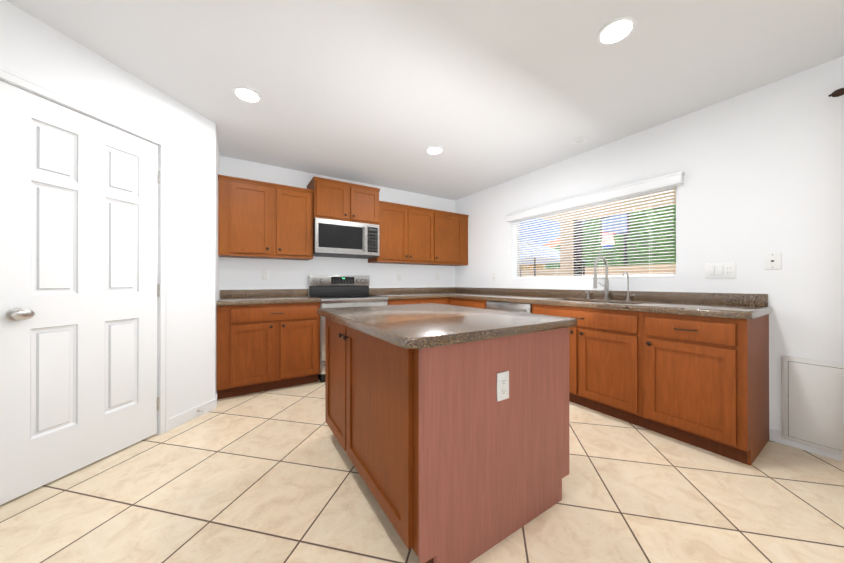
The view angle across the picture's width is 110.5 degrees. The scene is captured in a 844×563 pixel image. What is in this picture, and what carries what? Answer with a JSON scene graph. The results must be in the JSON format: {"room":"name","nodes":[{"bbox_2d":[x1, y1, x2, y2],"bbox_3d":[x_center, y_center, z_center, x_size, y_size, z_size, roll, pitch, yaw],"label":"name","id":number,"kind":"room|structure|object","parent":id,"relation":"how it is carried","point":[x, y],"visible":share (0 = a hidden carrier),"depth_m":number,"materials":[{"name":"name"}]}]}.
{"room":"kitchen","nodes":[
{"label":"kitchen","id":0,"kind":"room"},
{"bbox_2d":[0,0,219,417],"bbox_3d":[-0.558,-0.143,-0.334,1.004,2.440,7.600,0,0,-32],"label":"wall","id":1,"kind":"structure","parent":0,"point":[35,49],"depth_m":2.19,"materials":[{"name":"paint"}]},
{"bbox_2d":[0,80,159,504],"bbox_3d":[-1.952,0.054,1.724,0.535,2.033,0.542,0,0,-32],"label":"pantry door","id":2,"kind":"structure","parent":1,"relation":"in","point":[79,290],"depth_m":1.65,"materials":[{"name":"white wood"}]},
{"bbox_2d":[0,65,168,434],"bbox_3d":[-2.001,0.028,1.737,0.157,2.108,0.831,0,0,13],"label":"door frame","id":3,"kind":"structure","parent":1,"relation":"attached to","point":[13,78],"depth_m":2.07,"materials":[{"name":"white wood"}]},
{"bbox_2d":[169,394,216,429],"bbox_3d":[-1.835,1.042,2.366,0.280,0.085,0.398,0,0,-32],"label":"baseboard","id":4,"kind":"structure","parent":1,"relation":"attached to","point":[185,416],"depth_m":2.22,"materials":[{"name":"white wood"}]},
{"bbox_2d":[219,156,454,298],"bbox_3d":[-2.437,-0.134,3.058,7.280,2.440,0.140,0,0,-32],"label":"wall","id":5,"kind":"structure","parent":0,"point":[240,273],"depth_m":3.63,"materials":[{"name":"paint"}]},
{"bbox_2d":[218,174,273,258],"bbox_3d":[-1.875,-0.654,3.128,0.484,0.787,0.342,0,0,-32],"label":"upper cabinet","id":6,"kind":"object","parent":5,"relation":"attached to","point":[260,220],"depth_m":2.99,"materials":[{"name":"brown wood"}]},
{"bbox_2d":[262,270,268,279],"bbox_3d":[-1.802,-0.076,3.372,0.070,0.115,0.008,0,0,-32],"label":"outlet","id":7,"kind":"object","parent":5,"relation":"attached to","point":[265,274],"depth_m":3.37,"materials":[{"name":"white plastic"}]},
{"bbox_2d":[274,184,313,260],"bbox_3d":[-1.499,-0.653,3.367,0.407,0.787,0.342,0,0,-32],"label":"upper cabinet","id":8,"kind":"object","parent":5,"relation":"attached to","point":[293,206],"depth_m":3.23,"materials":[{"name":"brown wood"}]},
{"bbox_2d":[307,176,381,225],"bbox_3d":[-0.977,-0.952,3.665,0.790,0.462,0.402,0,0,-32],"label":"upper cabinet","id":9,"kind":"object","parent":5,"relation":"attached to","point":[333,199],"depth_m":3.48,"materials":[{"name":"brown wood"}]},
{"bbox_2d":[313,218,378,258],"bbox_3d":[-0.964,-0.515,3.643,0.782,0.402,0.448,0,0,-32],"label":"microwave","id":10,"kind":"object","parent":9,"relation":"attached to","point":[339,238],"visible":1,"depth_m":3.48,"materials":[{"name":"silver metal"}]},
{"bbox_2d":[368,201,437,264],"bbox_3d":[-0.260,-0.651,4.155,0.943,0.787,0.342,0,0,-32],"label":"upper cabinet","id":11,"kind":"object","parent":5,"relation":"attached to","point":[408,234],"depth_m":4.00,"materials":[{"name":"brown wood"}]},
{"bbox_2d":[436,273,439,280],"bbox_3d":[0.261,-0.072,4.685,0.070,0.115,0.008,0,0,-32],"label":"outlet","id":12,"kind":"object","parent":5,"relation":"attached to","point":[437,274],"depth_m":4.68,"materials":[{"name":"white plastic"}]},
{"bbox_2d":[438,210,468,265],"bbox_3d":[0.338,-0.650,4.536,0.727,0.787,0.342,0,0,-32],"label":"upper cabinet","id":13,"kind":"object","parent":5,"relation":"attached to","point":[452,227],"depth_m":4.43,"materials":[{"name":"brown wood"}]},
{"bbox_2d":[0,379,843,562],"bbox_3d":[-0.359,1.127,-0.210,7.280,0.100,7.880,0,0,-32],"label":"floor","id":14,"kind":"structure","parent":0,"point":[271,476],"depth_m":1.42,"materials":[{"name":"tile"}]},
{"bbox_2d":[216,302,319,398],"bbox_3d":[-1.612,0.654,3.102,0.902,0.864,0.661,0,0,-32],"label":"base cabinet","id":15,"kind":"object","parent":14,"relation":"on","point":[263,347],"visible":0.98,"depth_m":2.83,"materials":[{"name":"brown wood"}]},
{"bbox_2d":[216,289,320,305],"bbox_3d":[-1.617,0.155,3.112,0.902,0.131,0.643,0,0,-32],"label":"countertop","id":16,"kind":"structure","parent":15,"relation":"on","point":[250,296],"depth_m":3.17,"materials":[{"name":"brown stone"}]},
{"bbox_2d":[325,318,336,437],"bbox_3d":[-0.151,0.654,2.070,0.920,0.858,0.542,0,0,-32],"label":"base cabinet","id":17,"kind":"object","parent":14,"relation":"on","point":[330,325],"depth_m":1.94,"materials":[{"name":"brown wood"}]},
{"bbox_2d":[309,275,387,381],"bbox_3d":[-0.891,0.503,3.535,0.773,1.168,0.704,0,0,-32],"label":"range","id":18,"kind":"object","parent":14,"relation":"on","point":[334,291],"visible":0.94,"depth_m":3.60,"materials":[{"name":"silver metal"}]},
{"bbox_2d":[387,298,447,304],"bbox_3d":[-0.180,0.657,4.014,0.935,0.864,0.661,0,0,-32],"label":"base cabinet","id":19,"kind":"object","parent":14,"relation":"on","point":[420,301],"visible":0.1,"depth_m":3.77,"materials":[{"name":"brown wood"}]},
{"bbox_2d":[369,287,447,299],"bbox_3d":[-0.200,0.157,4.014,0.899,0.131,0.643,0,0,-32],"label":"countertop","id":20,"kind":"structure","parent":19,"relation":"on","point":[427,292],"depth_m":4.14,"materials":[{"name":"brown stone"}]},
{"bbox_2d":[337,322,568,562],"bbox_3d":[0.146,0.653,1.603,0.920,0.858,0.845,0,0,-32],"label":"base cabinet","id":21,"kind":"object","parent":14,"relation":"on","point":[457,453],"depth_m":1.20,"materials":[{"name":"brown wood"}]},
{"bbox_2d":[317,303,576,348],"bbox_3d":[0.027,0.205,1.751,0.985,0.036,1.300,0,0,-32],"label":"countertop","id":22,"kind":"structure","parent":21,"relation":"on","point":[417,326],"depth_m":1.36,"materials":[{"name":"stone"}]},
{"bbox_2d":[448,298,485,308],"bbox_3d":[0.829,0.656,3.852,0.627,0.864,0.665,0,0,-32],"label":"base cabinet","id":23,"kind":"object","parent":14,"relation":"on","point":[451,301],"depth_m":3.67,"materials":[{"name":"brown wood"}]},
{"bbox_2d":[486,301,531,313],"bbox_3d":[1.148,0.656,3.297,0.651,0.862,0.605,0,0,-32],"label":"dishwasher","id":24,"kind":"object","parent":14,"relation":"on","point":[513,307],"visible":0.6,"depth_m":3.10,"materials":[{"name":"silver metal"}]},
{"bbox_2d":[636,311,768,465],"bbox_3d":[1.970,0.651,2.060,0.627,0.864,0.532,0,0,-32],"label":"base cabinet","id":25,"kind":"object","parent":14,"relation":"on","point":[702,382],"depth_m":1.86,"materials":[{"name":"brown wood"}]},
{"bbox_2d":[448,287,772,318],"bbox_3d":[1.197,0.155,3.259,0.648,0.131,3.418,0,0,-32],"label":"countertop","id":26,"kind":"structure","parent":25,"relation":"on","point":[736,305],"depth_m":2.41,"materials":[{"name":"brown stone"}]},
{"bbox_2d":[593,256,609,299],"bbox_3d":[1.682,-0.036,2.789,0.258,0.417,0.108,0,0,-32],"label":"faucet","id":27,"kind":"object","parent":26,"relation":"on","point":[606,288],"visible":1,"depth_m":2.80,"materials":[{"name":"silver metal"}]},
{"bbox_2d":[622,272,634,300],"bbox_3d":[1.853,0.042,2.633,0.124,0.260,0.072,0,0,-32],"label":"filter faucet","id":28,"kind":"object","parent":26,"relation":"on","point":[628,296],"visible":1,"depth_m":2.66,"materials":[{"name":"silver metal"}]},
{"bbox_2d":[6,0,843,200],"bbox_3d":[-0.359,-1.413,-0.203,7.280,0.100,7.880,0,0,-32],"label":"ceiling","id":29,"kind":"structure","parent":0,"point":[485,94],"depth_m":1.86,"materials":[{"name":"paint"}]},
{"bbox_2d":[232,86,261,102],"bbox_3d":[-1.266,-1.351,2.122,0.183,0.009,0.183,0,0,19],"label":"recessed light","id":30,"kind":"object","parent":29,"relation":"in","point":[246,94],"depth_m":2.11,"materials":[{"name":"white plastic"}]},
{"bbox_2d":[426,146,442,154],"bbox_3d":[0.128,-1.349,3.012,0.183,0.009,0.183,0,0,19],"label":"recessed light","id":31,"kind":"object","parent":29,"relation":"in","point":[433,150],"depth_m":3.00,"materials":[{"name":"white plastic"}]},
{"bbox_2d":[572,137,586,143],"bbox_3d":[1.512,-1.349,2.810,0.123,0.009,0.123,0,0,13],"label":"recessed light","id":32,"kind":"object","parent":29,"relation":"in","point":[580,140],"depth_m":2.80,"materials":[{"name":"white plastic"}]},
{"bbox_2d":[596,15,636,45],"bbox_3d":[1.051,-1.353,1.585,0.183,0.009,0.183,0,0,-38],"label":"recessed light","id":33,"kind":"object","parent":29,"relation":"in","point":[616,30],"depth_m":1.57,"materials":[{"name":"white plastic"}]},
{"bbox_2d":[455,56,843,439],"bbox_3d":[2.653,-0.138,1.710,0.140,2.440,7.600,0,0,-32],"label":"wall","id":34,"kind":"structure","parent":0,"point":[762,167],"depth_m":2.09,"materials":[{"name":"paint"}]},
{"bbox_2d":[492,272,495,279],"bbox_3d":[1.018,-0.074,4.136,0.008,0.115,0.070,0,0,-32],"label":"outlet","id":35,"kind":"object","parent":34,"relation":"attached to","point":[493,275],"visible":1,"depth_m":4.13,"materials":[{"name":"white plastic"}]},
{"bbox_2d":[511,188,676,278],"bbox_3d":[1.703,-0.439,3.190,0.124,0.816,1.731,0,0,-32],"label":"window","id":36,"kind":"structure","parent":34,"relation":"in","point":[517,265],"depth_m":3.09,"materials":[{"name":"clear glass"}]},
{"bbox_2d":[513,185,676,277],"bbox_3d":[1.683,-0.444,3.177,0.066,0.798,1.715,0,0,-32],"label":"window blinds","id":37,"kind":"object","parent":36,"relation":"attached to","point":[608,203],"visible":0.9,"depth_m":2.94,"materials":[{"name":"white plastic"}]},
{"bbox_2d":[506,171,684,221],"bbox_3d":[1.624,-0.841,3.132,0.066,0.094,1.820,0,0,-32],"label":"window valance","id":38,"kind":"object","parent":34,"relation":"attached to","point":[663,181],"visible":1,"depth_m":2.83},
{"bbox_2d":[705,262,735,278],"bbox_3d":[2.247,-0.081,2.206,0.010,0.117,0.166,0,0,-32],"label":"switch plate","id":39,"kind":"object","parent":34,"relation":"attached to","point":[719,270],"visible":1,"depth_m":2.20,"materials":[{"name":"white plastic"}]},
{"bbox_2d":[764,252,780,269],"bbox_3d":[2.385,-0.139,1.990,0.008,0.116,0.074,0,0,-32],"label":"jack plate","id":40,"kind":"object","parent":34,"relation":"attached to","point":[772,261],"visible":1,"depth_m":1.99,"materials":[{"name":"white plastic"}]},
{"bbox_2d":[770,428,842,460],"bbox_3d":[3.503,1.036,0.229,0.012,0.085,4.194,0,0,-32],"label":"baseboard","id":41,"kind":"structure","parent":34,"relation":"attached to","point":[775,435],"depth_m":1.89,"materials":[{"name":"white wood"}]},
{"bbox_2d":[781,356,843,454],"bbox_3d":[2.502,0.767,1.780,0.032,0.550,0.400,0,0,-32],"label":"access panel","id":42,"kind":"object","parent":34,"relation":"in","point":[812,403],"depth_m":1.83,"materials":[{"name":"white paint"}]},
{"bbox_2d":[828,88,843,465],"bbox_3d":[3.128,-0.058,0.679,0.160,2.250,2.550,0,0,-32],"label":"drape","id":43,"kind":"object","parent":34,"relation":"hanging from","point":[838,92],"visible":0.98,"depth_m":1.70,"materials":[{"name":"fabric"}]},
{"label":"outside","id":44,"kind":"structure","parent":0,"visible":0},
{"bbox_2d":[519,188,675,276],"bbox_3d":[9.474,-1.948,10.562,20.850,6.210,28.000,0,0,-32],"label":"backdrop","id":45,"kind":"structure","parent":44,"point":[631,268],"depth_m":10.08,"materials":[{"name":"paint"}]}
]}

